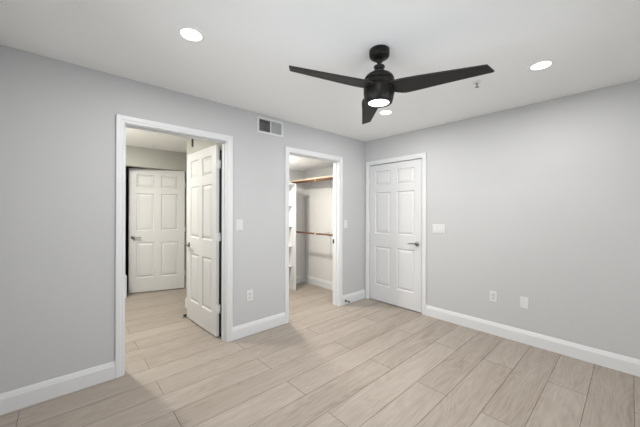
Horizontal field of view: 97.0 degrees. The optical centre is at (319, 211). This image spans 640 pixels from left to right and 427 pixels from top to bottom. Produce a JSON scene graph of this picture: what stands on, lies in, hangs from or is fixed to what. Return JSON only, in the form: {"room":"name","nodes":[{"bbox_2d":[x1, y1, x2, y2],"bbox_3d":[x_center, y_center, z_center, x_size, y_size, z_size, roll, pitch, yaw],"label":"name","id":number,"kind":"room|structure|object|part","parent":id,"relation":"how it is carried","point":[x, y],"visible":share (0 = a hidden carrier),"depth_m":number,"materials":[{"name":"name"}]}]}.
{"room":"empty bedroom","nodes":[
{"label":"empty bedroom","id":0,"kind":"room"},
{"bbox_2d":[125,145,186,287],"bbox_3d":[-3.387,0.153,5.267,2.720,2.362,1.850,0,0,-42],"label":"wall","id":1,"kind":"structure","parent":0,"point":[140,157],"depth_m":4.79,"materials":[{"name":"grey paint"}]},
{"bbox_2d":[125,274,126,297],"bbox_3d":[-3.054,1.163,4.417,0.052,0.345,0.100,0,0,-42],"label":"trim","id":2,"kind":"structure","parent":1,"relation":"attached to","point":[125,274],"depth_m":4.40,"materials":[{"name":"white paint"}]},
{"bbox_2d":[128,168,185,292],"bbox_3d":[-2.732,0.309,4.785,0.836,2.035,0.153,0,0,-25],"label":"door","id":3,"kind":"structure","parent":1,"relation":"in","point":[157,229],"depth_m":4.76,"materials":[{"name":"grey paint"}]},
{"bbox_2d":[126,128,186,152],"bbox_3d":[-2.600,-1.105,4.406,2.720,0.158,4.178,0,0,-42],"label":"ceiling","id":4,"kind":"structure","parent":0,"point":[134,137],"depth_m":4.08,"materials":[{"name":"white paint"}]},
{"bbox_2d":[0,45,365,393],"bbox_3d":[-0.769,0.122,3.170,4.130,2.440,0.120,0,0,-42],"label":"wall","id":5,"kind":"structure","parent":0,"point":[58,118],"depth_m":2.16,"materials":[{"name":"grey paint"}]},
{"bbox_2d":[115,114,232,377],"bbox_3d":[-1.336,0.277,2.678,0.995,2.125,0.190,0,0,-42],"label":"door frame","id":6,"kind":"structure","parent":5,"relation":"attached to","point":[123,122],"depth_m":2.52,"materials":[{"name":"white paint"}]},
{"bbox_2d":[0,289,364,414],"bbox_3d":[-0.729,1.274,3.119,3.857,0.135,0.014,0,0,-42],"label":"baseboard","id":7,"kind":"structure","parent":5,"relation":"attached to","point":[16,399],"depth_m":2.12,"materials":[{"name":"white paint"}]},
{"bbox_2d":[236,219,242,230],"bbox_3d":[-0.850,0.141,3.007,0.074,0.120,0.011,0,0,-42],"label":"light switch","id":8,"kind":"object","parent":5,"relation":"attached to","point":[239,222],"visible":1,"depth_m":3.00,"materials":[{"name":"white plastic"}]},
{"bbox_2d":[247,290,252,300],"bbox_3d":[-0.765,0.915,3.089,0.072,0.116,0.008,0,0,-42],"label":"wall outlet","id":9,"kind":"object","parent":5,"relation":"attached to","point":[249,292],"visible":1,"depth_m":3.08,"materials":[{"name":"white plastic"}]},
{"bbox_2d":[257,116,282,136],"bbox_3d":[-0.608,-0.976,3.308,0.345,0.181,0.124,0,0,-42],"label":"air vent","id":10,"kind":"object","parent":5,"relation":"in","point":[266,127],"visible":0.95,"depth_m":3.31,"materials":[{"name":"white plastic"}]},
{"bbox_2d":[285,146,342,323],"bbox_3d":[-0.089,0.281,3.777,0.998,2.125,0.138,0,0,-42],"label":"door frame","id":11,"kind":"structure","parent":5,"relation":"attached to","point":[337,161],"depth_m":4.03,"materials":[{"name":"white paint"}]},
{"bbox_2d":[186,138,221,319],"bbox_3d":[-1.399,0.159,3.544,0.119,2.362,1.281,0,0,-42],"label":"wall","id":12,"kind":"structure","parent":0,"point":[198,145],"depth_m":3.53,"materials":[{"name":"grey paint"}]},
{"bbox_2d":[184,145,220,336],"bbox_3d":[-1.368,0.306,3.286,0.822,2.035,0.153,0,0,45],"label":"door","id":13,"kind":"structure","parent":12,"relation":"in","point":[203,166],"depth_m":3.20,"materials":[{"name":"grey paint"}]},
{"bbox_2d":[185,297,219,333],"bbox_3d":[-2.228,1.270,3.500,1.820,0.135,2.328,0,0,-42],"label":"baseboard","id":14,"kind":"structure","parent":12,"relation":"attached to","point":[186,297],"depth_m":3.93,"materials":[{"name":"white paint"}]},
{"bbox_2d":[289,169,304,275],"bbox_3d":[-0.646,0.122,4.308,2.023,2.440,1.398,0,0,-42],"label":"wall","id":15,"kind":"structure","parent":0,"point":[293,174],"depth_m":5.34,"materials":[{"name":"white paint"}]},
{"bbox_2d":[289,182,304,187],"bbox_3d":[-0.456,-0.499,5.248,0.477,0.092,0.018,0,0,-42],"label":"cleat","id":16,"kind":"object","parent":15,"relation":"attached to","point":[299,185],"visible":0.44,"depth_m":5.32,"materials":[{"name":"white wood"}]},
{"bbox_2d":[289,155,332,170],"bbox_3d":[-0.602,-0.975,4.264,2.023,0.405,1.278,0,0,-42],"label":"ceiling","id":17,"kind":"structure","parent":0,"point":[295,162],"depth_m":4.62,"materials":[{"name":"white paint"}]},
{"bbox_2d":[305,167,332,281],"bbox_3d":[0.175,0.124,5.055,0.197,2.440,1.398,0,0,-42],"label":"wall","id":18,"kind":"structure","parent":0,"point":[318,201],"depth_m":5.11,"materials":[{"name":"white paint"}]},
{"bbox_2d":[290,175,332,182],"bbox_3d":[0.013,-0.551,4.824,0.354,0.026,1.276,0,0,-42],"label":"closet shelf","id":19,"kind":"object","parent":18,"relation":"attached to","point":[330,176],"visible":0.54,"depth_m":4.79,"materials":[{"name":"white wood"}]},
{"bbox_2d":[296,275,332,289],"bbox_3d":[-0.037,1.276,4.783,0.478,0.135,1.278,0,0,-42],"label":"baseboard","id":20,"kind":"structure","parent":18,"relation":"attached to","point":[299,279],"depth_m":5.18,"materials":[{"name":"white paint"}]},
{"bbox_2d":[305,180,332,187],"bbox_3d":[0.144,-0.497,4.931,0.018,0.092,1.257,0,0,-42],"label":"cleat","id":21,"kind":"object","parent":18,"relation":"attached to","point":[320,183],"visible":0.55,"depth_m":5.10,"materials":[{"name":"white wood"}]},
{"bbox_3d":[0.050,0.481,4.778,0.361,0.294,0.029,0,0,-42],"label":"rod bracket","id":22,"kind":"object","parent":18,"relation":"attached to","visible":0},
{"bbox_2d":[296,231,332,235],"bbox_3d":[-0.098,0.363,4.713,0.039,0.039,1.256,0,0,-42],"label":"closet rod","id":23,"kind":"object","parent":22,"relation":"attached to","point":[296,231],"visible":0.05,"depth_m":4.67,"materials":[{"name":"orange wood"}]},
{"bbox_3d":[0.052,-0.397,4.778,0.361,0.288,0.029,0,0,-42],"label":"rod bracket","id":24,"kind":"object","parent":18,"relation":"attached to","visible":0},
{"bbox_2d":[291,177,332,183],"bbox_3d":[-0.096,-0.518,4.713,0.039,0.039,1.256,0,0,-42],"label":"closet rod","id":25,"kind":"object","parent":24,"relation":"attached to","point":[331,178],"visible":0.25,"depth_m":4.71,"materials":[{"name":"orange wood"}]},
{"bbox_2d":[0,0,639,141],"bbox_3d":[0.403,-1.135,1.886,4.130,0.080,3.592,0,0,-42],"label":"ceiling","id":26,"kind":"structure","parent":0,"point":[244,60],"depth_m":1.89,"materials":[{"name":"white paint"}]},
{"bbox_2d":[175,25,206,42],"bbox_3d":[-0.799,-1.097,1.758,0.178,0.002,0.178,0,0,-42],"label":"recessed light","id":27,"kind":"object","parent":26,"relation":"in","point":[191,34],"visible":1,"depth_m":1.75,"materials":[{"name":"white paint"}]},
{"bbox_2d":[378,110,393,114],"bbox_3d":[0.726,-1.093,3.123,0.178,0.002,0.178,0,0,-42],"label":"recessed light","id":28,"kind":"object","parent":26,"relation":"in","point":[382,112],"visible":1,"depth_m":3.12,"materials":[{"name":"white plastic"}]},
{"bbox_2d":[289,44,493,123],"bbox_3d":[0.373,-0.914,1.806,1.120,0.363,1.134,0,0,-42],"label":"ceiling fan","id":29,"kind":"object","parent":26,"relation":"hanging from","point":[379,86],"visible":1,"depth_m":1.82,"materials":[{"name":"black metal"}]},
{"bbox_3d":[0.078,-0.825,1.733,0.592,0.043,0.153,0,0,-27],"label":"blade","id":30,"kind":"part","parent":29,"relation":"part of","materials":[{"name":"laminate"}]},
{"bbox_3d":[0.393,-0.820,2.289,0.154,0.049,0.591,1,0,2],"label":"blade","id":31,"kind":"part","parent":29,"relation":"part of","materials":[{"name":"laminate"}]},
{"bbox_3d":[0.723,-0.815,1.737,0.591,0.049,0.154,1,0,32],"label":"blade","id":32,"kind":"part","parent":29,"relation":"part of","materials":[{"name":"laminate"}]},
{"bbox_2d":[473,81,480,87],"bbox_3d":[1.325,-1.071,2.391,0.062,0.043,0.062,0,0,-42],"label":"sprinkler","id":33,"kind":"object","parent":26,"relation":"attached to","point":[475,82],"visible":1,"depth_m":2.38,"materials":[{"name":"white plastic"}]},
{"bbox_2d":[526,59,555,70],"bbox_3d":[1.649,-1.090,2.114,0.178,0.002,0.178,0,0,-42],"label":"recessed light","id":34,"kind":"object","parent":26,"relation":"in","point":[543,64],"visible":1,"depth_m":2.11,"materials":[{"name":"white plastic"}]},
{"bbox_2d":[0,277,639,426],"bbox_3d":[-0.996,1.371,3.424,4.180,0.060,7.800,0,0,-42],"label":"floor","id":35,"kind":"structure","parent":0,"point":[365,362],"depth_m":2.25,"materials":[{"name":"beige tile"}]},
{"bbox_2d":[289,183,295,290],"bbox_3d":[-0.766,0.430,4.740,0.648,1.821,0.357,0,0,-42],"label":"tower","id":36,"kind":"object","parent":35,"relation":"on","point":[292,186],"visible":0.21,"depth_m":4.87,"materials":[{"name":"white wood"}]},
{"bbox_2d":[365,79,639,359],"bbox_3d":[1.923,0.130,3.191,0.120,2.440,3.472,0,0,-42],"label":"wall","id":37,"kind":"structure","parent":0,"point":[539,202],"depth_m":2.80,"materials":[{"name":"grey paint"}]},
{"bbox_2d":[369,159,421,312],"bbox_3d":[1.064,0.318,4.072,0.153,2.035,0.868,0,0,-42],"label":"door","id":38,"kind":"structure","parent":37,"relation":"in","point":[395,231],"depth_m":4.02,"materials":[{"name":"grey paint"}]},
{"bbox_2d":[365,152,426,314],"bbox_3d":[1.092,0.287,4.090,0.138,2.119,0.989,0,0,-42],"label":"door frame","id":39,"kind":"structure","parent":37,"relation":"attached to","point":[423,156],"depth_m":3.83,"materials":[{"name":"white paint"}]},
{"bbox_2d":[433,224,444,233],"bbox_3d":[1.494,0.215,3.565,0.011,0.116,0.162,0,0,-42],"label":"light switch","id":40,"kind":"object","parent":37,"relation":"attached to","point":[437,228],"visible":1,"depth_m":3.56,"materials":[{"name":"white plastic"}]},
{"bbox_2d":[490,291,496,302],"bbox_3d":[1.904,0.933,3.114,0.008,0.116,0.072,0,0,-42],"label":"wall outlet","id":41,"kind":"object","parent":37,"relation":"attached to","point":[493,295],"visible":1,"depth_m":3.11,"materials":[{"name":"white plastic"}]},
{"bbox_2d":[520,296,528,308],"bbox_3d":[2.096,0.934,2.904,0.007,0.116,0.072,0,0,-42],"label":"blank wall plate","id":42,"kind":"object","parent":37,"relation":"attached to","point":[524,301],"visible":1,"depth_m":2.90,"materials":[{"name":"white plastic"}]},
{"bbox_2d":[426,305,639,376],"bbox_3d":[2.164,1.282,2.823,0.014,0.135,2.332,0,0,-42],"label":"baseboard","id":43,"kind":"structure","parent":37,"relation":"attached to","point":[625,364],"depth_m":2.77,"materials":[{"name":"white paint"}]}
]}

